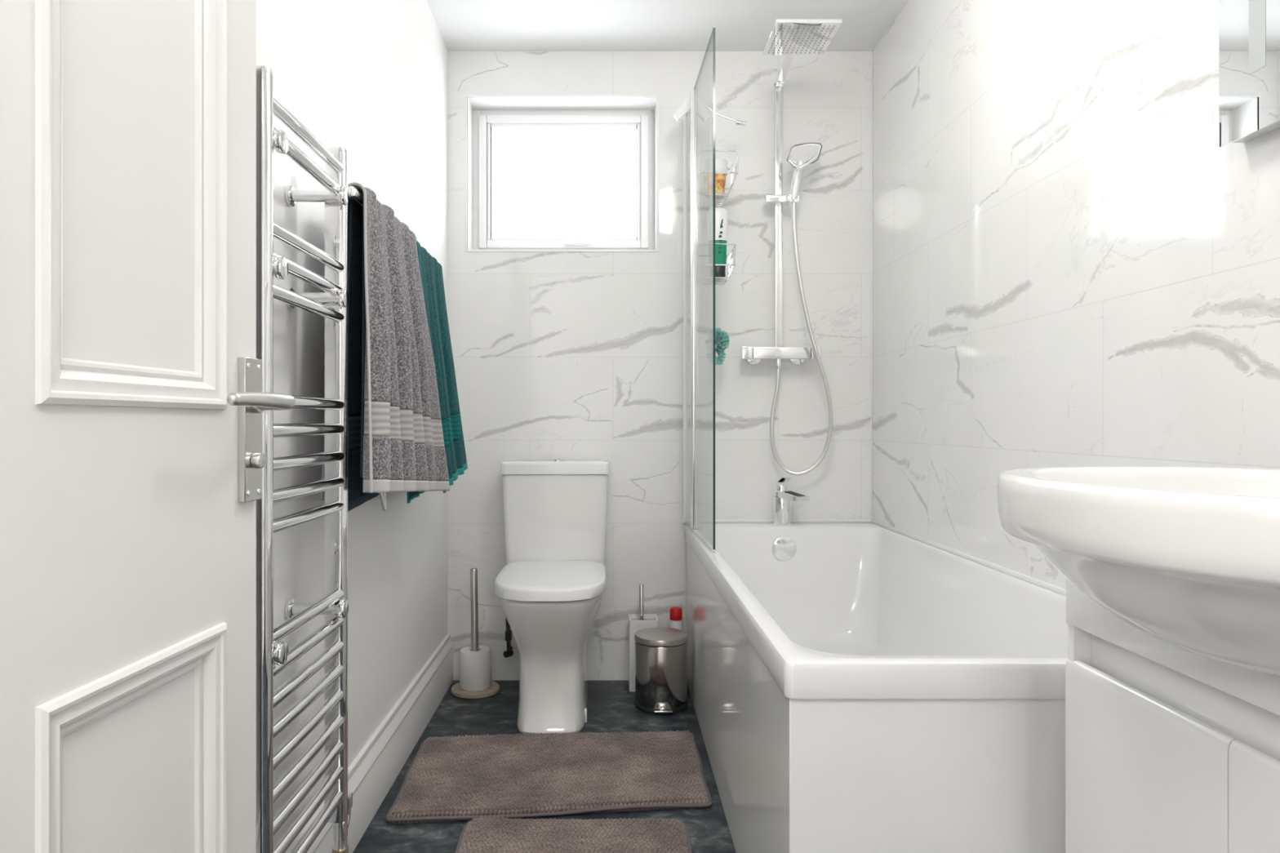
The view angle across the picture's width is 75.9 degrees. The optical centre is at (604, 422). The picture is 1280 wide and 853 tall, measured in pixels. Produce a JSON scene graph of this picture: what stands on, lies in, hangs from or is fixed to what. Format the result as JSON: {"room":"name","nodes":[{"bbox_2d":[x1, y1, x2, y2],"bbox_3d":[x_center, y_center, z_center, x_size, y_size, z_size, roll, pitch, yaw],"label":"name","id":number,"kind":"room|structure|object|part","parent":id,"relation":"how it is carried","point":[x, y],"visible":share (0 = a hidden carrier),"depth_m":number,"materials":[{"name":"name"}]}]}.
{"room":"bathroom","nodes":[
{"label":"bathroom","id":0,"kind":"room"},
{"bbox_2d":[256,0,448,852],"bbox_3d":[-0.622,-0.207,1.552,0.100,2.404,2.904,0,0,0],"label":"wall","id":1,"kind":"structure","parent":0,"point":[367,78],"depth_m":1.96,"materials":[{"name":"white paint"}]},
{"bbox_2d":[256,65,352,852],"bbox_3d":[-0.519,0.220,1.355,0.105,1.450,0.400,0,0,0],"label":"towel radiator","id":2,"kind":"object","parent":1,"relation":"attached to","point":[271,660],"visible":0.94,"depth_m":1.31,"materials":[{"name":"silver metal"}]},
{"bbox_3d":[-0.493,0.114,1.170,0.039,1.238,0.030,0,0,0],"label":"upright post","id":3,"kind":"part","parent":2,"relation":"part of","materials":[{"name":"silver metal"}]},
{"bbox_3d":[-0.486,-0.422,1.341,0.022,0.021,0.326,0,0,0],"label":"rail","id":4,"kind":"part","parent":2,"relation":"part of","materials":[{"name":"silver metal"}]},
{"bbox_3d":[-0.486,-0.240,1.341,0.022,0.021,0.326,0,0,0],"label":"rail","id":5,"kind":"part","parent":2,"relation":"part of","materials":[{"name":"silver metal"}]},
{"bbox_3d":[-0.486,0.638,1.341,0.022,0.021,0.326,0,0,0],"label":"rail","id":6,"kind":"part","parent":2,"relation":"part of","materials":[{"name":"silver metal"}]},
{"bbox_3d":[-0.486,0.593,1.341,0.022,0.021,0.326,0,0,0],"label":"rail","id":7,"kind":"part","parent":2,"relation":"part of","materials":[{"name":"silver metal"}]},
{"bbox_3d":[-0.486,0.546,1.341,0.022,0.021,0.326,0,0,0],"label":"rail","id":8,"kind":"part","parent":2,"relation":"part of","materials":[{"name":"silver metal"}]},
{"bbox_3d":[-0.486,0.499,1.341,0.022,0.021,0.326,0,0,0],"label":"rail","id":9,"kind":"part","parent":2,"relation":"part of","materials":[{"name":"silver metal"}]},
{"bbox_3d":[-0.486,0.453,1.341,0.022,0.021,0.326,0,0,0],"label":"rail","id":10,"kind":"part","parent":2,"relation":"part of","materials":[{"name":"silver metal"}]},
{"bbox_3d":[-0.486,0.409,1.341,0.022,0.021,0.326,0,0,0],"label":"rail","id":11,"kind":"part","parent":2,"relation":"part of","materials":[{"name":"silver metal"}]},
{"bbox_3d":[-0.486,0.363,1.341,0.022,0.021,0.326,0,0,0],"label":"rail","id":12,"kind":"part","parent":2,"relation":"part of","materials":[{"name":"silver metal"}]},
{"bbox_3d":[-0.486,0.315,1.341,0.022,0.021,0.326,0,0,0],"label":"rail","id":13,"kind":"part","parent":2,"relation":"part of","materials":[{"name":"silver metal"}]},
{"bbox_3d":[-0.486,0.153,1.341,0.022,0.021,0.326,0,0,0],"label":"rail","id":14,"kind":"part","parent":2,"relation":"part of","materials":[{"name":"silver metal"}]},
{"bbox_3d":[-0.486,0.109,1.341,0.022,0.021,0.326,0,0,0],"label":"rail","id":15,"kind":"part","parent":2,"relation":"part of","materials":[{"name":"silver metal"}]},
{"bbox_3d":[-0.486,0.062,1.341,0.022,0.021,0.326,0,0,0],"label":"rail","id":16,"kind":"part","parent":2,"relation":"part of","materials":[{"name":"silver metal"}]},
{"bbox_3d":[-0.486,0.012,1.341,0.022,0.021,0.326,0,0,0],"label":"rail","id":17,"kind":"part","parent":2,"relation":"part of","materials":[{"name":"silver metal"}]},
{"bbox_3d":[-0.486,-0.193,1.341,0.022,0.021,0.326,0,0,0],"label":"rail","id":18,"kind":"part","parent":2,"relation":"part of","materials":[{"name":"silver metal"}]},
{"bbox_3d":[-0.486,-0.284,1.341,0.022,0.021,0.326,0,0,0],"label":"rail","id":19,"kind":"part","parent":2,"relation":"part of","materials":[{"name":"silver metal"}]},
{"bbox_3d":[-0.486,-0.466,1.341,0.022,0.021,0.326,0,0,0],"label":"rail","id":20,"kind":"part","parent":2,"relation":"part of","materials":[{"name":"silver metal"}]},
{"bbox_3d":[-0.486,0.684,1.341,0.022,0.021,0.326,0,0,0],"label":"rail","id":21,"kind":"part","parent":2,"relation":"part of","materials":[{"name":"silver metal"}]},
{"bbox_3d":[-0.486,-0.032,1.341,0.022,0.021,0.326,0,0,0],"label":"rail","id":22,"kind":"part","parent":2,"relation":"part of","materials":[{"name":"silver metal"}]},
{"bbox_3d":[-0.493,0.114,1.512,0.039,1.238,0.030,0,0,0],"label":"upright post","id":23,"kind":"part","parent":2,"relation":"part of","materials":[{"name":"silver metal"}]},
{"bbox_2d":[347,186,362,208],"bbox_3d":[-0.520,-0.436,1.956,0.104,0.044,0.822,0,0,0],"label":"towel rail","id":24,"kind":"object","parent":1,"relation":"attached to","point":[354,194],"visible":0.07,"depth_m":1.56,"materials":[{"name":"silver metal"}]},
{"bbox_2d":[347,189,379,511],"bbox_3d":[-0.479,-0.138,1.823,0.049,0.626,0.556,0,0,0],"label":"towel","id":25,"kind":"object","parent":24,"relation":"hanging from","point":[356,273],"visible":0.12,"depth_m":1.61,"materials":[{"name":"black fabric"}]},
{"bbox_2d":[320,182,449,511],"bbox_3d":[-0.470,-0.141,1.848,0.126,0.649,0.746,0,0,0],"label":"towel","id":26,"kind":"object","parent":24,"relation":"hanging from","point":[404,450],"visible":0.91,"depth_m":1.73,"materials":[{"name":"grey fabric"}]},
{"bbox_2d":[407,240,467,503],"bbox_3d":[-0.473,-0.123,2.315,0.092,0.666,0.571,0,0,0],"label":"towel","id":27,"kind":"object","parent":24,"relation":"hanging from","point":[431,271],"visible":0.53,"depth_m":2.28,"materials":[{"name":"teal fabric"}]},
{"bbox_2d":[285,633,453,852],"bbox_3d":[-0.562,0.859,1.610,0.020,0.173,2.780,0,0,0],"label":"baseboard","id":28,"kind":"structure","parent":1,"relation":"attached to","point":[371,775],"depth_m":2.12,"materials":[{"name":"white wood"}]},
{"bbox_2d":[352,680,736,852],"bbox_3d":[0.205,0.970,1.580,1.554,0.050,2.840,0,0,0],"label":"floor","id":29,"kind":"structure","parent":0,"point":[611,708],"depth_m":2.48,"materials":[{"name":"tile"}]},
{"bbox_2d":[451,568,499,698],"bbox_3d":[-0.452,0.730,2.880,0.168,0.431,0.168,0,0,0],"label":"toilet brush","id":30,"kind":"object","parent":29,"relation":"on","point":[456,691],"visible":0.73,"depth_m":2.87,"materials":[{"name":"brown metal"}]},
{"bbox_2d":[459,645,491,691],"bbox_3d":[-0.452,0.864,2.880,0.110,0.130,0.110,0,0,0],"label":"toilet roll","id":31,"kind":"object","parent":30,"relation":"on","point":[475,667],"visible":0.96,"depth_m":2.83,"materials":[{"name":"white paper"}]},
{"bbox_2d":[385,729,712,823],"bbox_3d":[-0.132,0.931,2.201,0.802,0.026,0.558,0,0,0],"label":"bath mat","id":32,"kind":"object","parent":29,"relation":"on","point":[466,778],"visible":0.99,"depth_m":2.15,"materials":[{"name":"grey"}]},
{"bbox_2d":[494,458,608,734],"bbox_3d":[-0.172,0.537,2.677,0.378,0.816,0.647,0,0,0],"label":"toilet","id":33,"kind":"object","parent":29,"relation":"on","point":[551,587],"visible":1,"depth_m":2.58,"materials":[{"name":"white ceramic"}]},
{"bbox_3d":[-0.166,0.497,2.592,0.346,0.039,0.479,0,0,0],"label":"seat lid","id":34,"kind":"part","parent":33,"relation":"part of","materials":[{"name":"white plastic"}]},
{"bbox_3d":[-0.170,0.158,2.903,0.375,0.044,0.182,0,0,0],"label":"cistern lid","id":35,"kind":"part","parent":33,"relation":"part of","materials":[{"name":"white ceramic"}]},
{"bbox_2d":[454,816,692,852],"bbox_3d":[-0.068,0.933,1.695,0.528,0.024,0.487,0,0,0],"label":"bath mat","id":36,"kind":"object","parent":29,"relation":"on","point":[481,835],"visible":1,"depth_m":1.83,"materials":[{"name":"grey"}]},
{"bbox_2d":[628,583,657,692],"bbox_3d":[0.139,0.761,2.922,0.102,0.368,0.100,0,0,0],"label":"toilet brush","id":37,"kind":"object","parent":29,"relation":"on","point":[639,621],"visible":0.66,"depth_m":2.87,"materials":[{"name":"white plastic"}]},
{"bbox_3d":[0.133,0.711,2.925,0.017,0.268,0.017,0,0,0],"label":"handle","id":38,"kind":"part","parent":37,"relation":"part of","materials":[{"name":"silver metal"}]},
{"bbox_3d":[0.139,0.714,2.922,0.086,0.006,0.084,0,0,0],"label":"plate","id":39,"kind":"part","parent":37,"relation":"part of","materials":[{"name":"silver metal"}]},
{"bbox_2d":[634,627,688,714],"bbox_3d":[0.190,0.823,2.726,0.178,0.244,0.196,0,0,0],"label":"pedal bin","id":40,"kind":"object","parent":29,"relation":"on","point":[660,653],"visible":1,"depth_m":2.66,"materials":[{"name":"silver metal"}]},
{"bbox_3d":[0.190,0.714,2.735,0.178,0.024,0.178,0,0,0],"label":"lid","id":41,"kind":"part","parent":40,"relation":"part of","materials":[{"name":"silver metal"}]},
{"bbox_2d":[669,606,682,630],"bbox_3d":[0.257,0.803,2.930,0.047,0.284,0.047,0,0,0],"label":"bottle","id":42,"kind":"object","parent":29,"relation":"on","point":[675,612],"visible":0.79,"depth_m":2.91,"materials":[{"name":"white plastic"}]},
{"bbox_2d":[684,522,1067,852],"bbox_3d":[0.629,0.655,2.119,0.705,0.577,1.747,0,0,0],"label":"bathtub","id":43,"kind":"object","parent":29,"relation":"on","point":[854,687],"visible":0.84,"depth_m":1.36,"materials":[{"name":"white plastic"}]},
{"bbox_3d":[0.301,0.678,2.124,0.018,0.531,1.737,0,0,1],"label":"panel","id":44,"kind":"part","parent":43,"relation":"part of","materials":[{"name":"white plastic"}]},
{"bbox_2d":[682,519,871,522],"bbox_3d":[0.634,0.361,2.997,0.696,0.012,0.007,0,0,0],"label":"trim","id":45,"kind":"structure","parent":43,"relation":"on","point":[702,520],"depth_m":2.99,"materials":[{"name":"white plastic"}]},
{"bbox_2d":[773,476,808,525],"bbox_3d":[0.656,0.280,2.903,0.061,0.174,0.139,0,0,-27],"label":"tap","id":46,"kind":"object","parent":43,"relation":"on","point":[783,497],"visible":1,"depth_m":2.91,"materials":[{"name":"silver metal"}]},
{"bbox_3d":[0.638,0.221,2.927,0.038,0.056,0.068,0,0,-6],"label":"lever","id":47,"kind":"part","parent":46,"relation":"part of","materials":[{"name":"silver metal"}]},
{"bbox_3d":[0.664,0.258,2.889,0.060,0.030,0.105,0,0,-27],"label":"spout","id":48,"kind":"part","parent":46,"relation":"part of","materials":[{"name":"silver metal"}]},
{"bbox_2d":[684,522,1067,698],"bbox_3d":[0.629,0.570,2.119,0.705,0.406,1.747,0,0,0],"label":"tub","id":49,"kind":"object","parent":43,"relation":"in","point":[797,610],"depth_m":2.20,"materials":[{"name":"white plastic"}]},
{"bbox_3d":[0.633,0.678,1.263,0.696,0.531,0.016,0,0,0],"label":"panel","id":50,"kind":"part","parent":43,"relation":"part of","materials":[{"name":"white plastic"}]},
{"bbox_2d":[871,519,1066,595],"bbox_3d":[0.979,0.361,2.122,0.007,0.012,1.744,0,0,0],"label":"trim","id":51,"kind":"structure","parent":43,"relation":"on","point":[1062,591],"depth_m":2.12,"materials":[{"name":"white plastic"}]},
{"bbox_2d":[1065,578,1279,852],"bbox_3d":[0.827,0.587,0.887,0.307,0.717,0.615,0,0,0],"label":"vanity unit","id":52,"kind":"object","parent":29,"relation":"on","point":[1169,748],"visible":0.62,"depth_m":1.00,"materials":[{"name":"white wood"}]},
{"bbox_2d":[996,466,1279,675],"bbox_3d":[0.719,0.159,0.880,0.512,0.193,0.582,0,0,0],"label":"basin","id":53,"kind":"object","parent":52,"relation":"in","point":[1188,557],"visible":1,"depth_m":0.77,"materials":[{"name":"white ceramic"}]},
{"bbox_3d":[0.684,0.613,1.040,0.022,0.544,0.310,0,0,0],"label":"cabinet door","id":54,"kind":"part","parent":52,"relation":"part of","materials":[{"name":"white"}]},
{"bbox_3d":[0.684,0.613,0.731,0.022,0.544,0.302,0,0,0],"label":"cabinet door","id":55,"kind":"part","parent":52,"relation":"part of","materials":[{"name":"white"}]},
{"bbox_2d":[448,51,871,680],"bbox_3d":[0.205,-0.212,3.000,1.594,2.334,0.001,0,0,0],"label":"wall","id":56,"kind":"structure","parent":0,"point":[557,355],"depth_m":3.00,"materials":[{"name":"tile"}]},
{"bbox_2d":[682,27,715,551],"bbox_3d":[0.301,-0.374,2.655,0.018,1.481,0.690,0,0,-1],"label":"screen","id":57,"kind":"object","parent":56,"relation":"attached to","point":[695,123],"visible":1,"depth_m":2.72,"materials":[{"name":"clear glass"}]},
{"bbox_3d":[0.299,-0.374,2.868,0.006,1.471,0.209,0,0,-1],"label":"fixed glass","id":58,"kind":"part","parent":57,"relation":"part of","materials":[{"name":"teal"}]},
{"bbox_3d":[0.306,-0.377,2.517,0.006,1.472,0.413,0,0,-1],"label":"swing glass","id":59,"kind":"part","parent":57,"relation":"part of","materials":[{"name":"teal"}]},
{"bbox_2d":[673,95,746,285],"bbox_3d":[0.361,-0.801,2.800,0.246,0.643,0.195,0,0,0],"label":"shower caddy","id":60,"kind":"object","parent":57,"relation":"hanging from","point":[685,107],"visible":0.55,"depth_m":2.79,"materials":[{"name":"silver metal"}]},
{"bbox_2d":[702,289,729,364],"bbox_3d":[0.375,-0.344,2.841,0.119,0.293,0.090,0,0,0],"label":"sponge","id":61,"kind":"object","parent":60,"relation":"hanging from","point":[722,336],"visible":0.83,"depth_m":2.83,"materials":[{"name":"teal"}]},
{"bbox_3d":[0.354,-0.385,2.819,0.087,0.211,0.006,0,0,-28],"label":"cord","id":62,"kind":"part","parent":61,"relation":"part of","materials":[{"name":"white plastic"}]},
{"bbox_2d":[704,157,727,199],"bbox_3d":[0.374,-0.825,2.785,0.090,0.123,0.090,0,0,0],"label":"bottle","id":63,"kind":"object","parent":60,"relation":"on","point":[721,164],"visible":0.67,"depth_m":2.75,"materials":[{"name":"white plastic"}]},
{"bbox_2d":[704,173,726,199],"bbox_3d":[0.374,-0.801,2.785,0.080,0.075,0.080,0,0,0],"label":"label","id":64,"kind":"object","parent":63,"relation":"attached to","point":[720,179],"depth_m":2.75,"materials":[{"name":"orange paper"}]},
{"bbox_3d":[0.374,-0.863,2.785,0.090,0.048,0.090,0,0,0],"label":"tub lid","id":65,"kind":"part","parent":63,"relation":"part of","materials":[{"name":"white plastic"}]},
{"bbox_2d":[706,207,728,277],"bbox_3d":[0.383,-0.604,2.765,0.070,0.236,0.050,0,0,0],"label":"bottle","id":66,"kind":"object","parent":60,"relation":"on","point":[721,213],"visible":0.87,"depth_m":2.75,"materials":[{"name":"white plastic"}]},
{"bbox_2d":[702,243,736,285],"bbox_3d":[0.376,-0.536,2.800,0.128,0.112,0.195,0,0,0],"label":"wire basket","id":67,"kind":"object","parent":60,"relation":"on","point":[730,270],"depth_m":2.77,"materials":[{"name":"silver metal"}]},
{"bbox_2d":[704,150,739,206],"bbox_3d":[0.381,-0.829,2.800,0.138,0.143,0.195,0,0,0],"label":"wire basket","id":68,"kind":"object","parent":60,"relation":"on","point":[733,166],"depth_m":2.75,"materials":[{"name":"silver metal"}]},
{"bbox_2d":[740,18,842,475],"bbox_3d":[0.650,-0.520,2.701,0.321,1.422,0.598,0,0,0],"label":"shower","id":69,"kind":"object","parent":56,"relation":"attached to","point":[789,37],"visible":1,"depth_m":2.89,"materials":[{"name":"silver metal"}]},
{"bbox_3d":[0.509,-0.247,2.932,0.038,0.044,0.044,0,0,0],"label":"control knob","id":70,"kind":"part","parent":69,"relation":"part of","materials":[{"name":"silver metal"}]},
{"bbox_3d":[0.627,-0.725,2.942,0.027,0.990,0.016,0,0,0],"label":"riser rail","id":71,"kind":"part","parent":69,"relation":"part of","materials":[{"name":"silver metal"}]},
{"bbox_3d":[0.617,-1.205,2.722,0.029,0.052,0.458,0,0,3],"label":"overhead arm","id":72,"kind":"part","parent":69,"relation":"part of","materials":[{"name":"silver metal"}]},
{"bbox_3d":[0.754,-0.247,2.932,0.034,0.044,0.044,0,0,0],"label":"control knob","id":73,"kind":"part","parent":69,"relation":"part of","materials":[{"name":"silver metal"}]},
{"bbox_2d":[871,50,872,519],"bbox_3d":[0.979,-0.502,2.997,0.006,1.714,0.006,0,0,0],"label":"trim","id":74,"kind":"structure","parent":56,"relation":"attached to","point":[871,51],"depth_m":2.99,"materials":[{"name":"white"}]},
{"bbox_2d":[426,0,909,51],"bbox_3d":[0.205,-1.389,1.552,1.754,0.060,2.904,0,0,0],"label":"ceiling","id":75,"kind":"structure","parent":0,"point":[463,25],"depth_m":2.78,"materials":[{"name":"white paint"}]},
{"bbox_2d":[872,0,1279,589],"bbox_3d":[0.982,-0.212,1.615,0.001,2.334,2.790,0,0,0],"label":"wall","id":76,"kind":"structure","parent":0,"point":[1071,266],"depth_m":1.78,"materials":[{"name":"stone"}]},
{"bbox_2d":[1218,0,1279,147],"bbox_3d":[0.965,-0.789,0.931,0.035,0.731,0.663,0,0,0],"label":"wall mirror","id":77,"kind":"object","parent":76,"relation":"attached to","point":[1249,30],"visible":1,"depth_m":1.21,"materials":[{"name":"silver mirror"}]},
{"bbox_3d":[0.255,-0.207,0.160,1.654,2.304,0.120,0,0,0],"label":"wall","id":78,"kind":"structure","parent":0,"visible":0},
{"bbox_2d":[0,0,295,852],"bbox_3d":[-0.438,-0.069,0.619,0.102,2.012,0.762,0,0,4],"label":"door","id":79,"kind":"structure","parent":78,"relation":"in","point":[133,402],"depth_m":0.77,"materials":[{"name":"white wood"}]},
{"bbox_3d":[-0.442,0.477,0.788,0.017,0.503,0.278,0,0,4],"label":"panel moulding","id":80,"kind":"part","parent":79,"relation":"part of","materials":[{"name":"white wood"}]},
{"bbox_3d":[-0.442,-0.467,0.788,0.017,0.905,0.278,0,0,4],"label":"panel moulding","id":81,"kind":"part","parent":79,"relation":"part of","materials":[{"name":"white wood"}]},
{"bbox_3d":[-0.422,0.009,0.977,0.009,0.170,0.040,0,0,4],"label":"plate","id":82,"kind":"part","parent":79,"relation":"part of","materials":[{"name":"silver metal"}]},
{"bbox_3d":[-0.394,-0.023,0.916,0.058,0.024,0.140,0,0,4],"label":"handle","id":83,"kind":"part","parent":79,"relation":"part of","materials":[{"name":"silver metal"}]},
{"bbox_3d":[0.205,-0.232,3.132,1.754,2.454,0.256,0,0,0],"label":"wall","id":84,"kind":"structure","parent":0,"visible":0},
{"bbox_2d":[465,94,658,252],"bbox_3d":[-0.153,-0.911,3.111,0.709,0.575,0.228,0,0,0],"label":"window","id":85,"kind":"structure","parent":84,"relation":"in","point":[483,113],"depth_m":3.11,"materials":[{"name":"white plastic"}]},
{"bbox_3d":[-0.098,-0.676,3.096,0.107,0.016,0.023,0,0,0],"label":"handle","id":86,"kind":"part","parent":85,"relation":"part of","materials":[{"name":"white plastic"}]}
]}

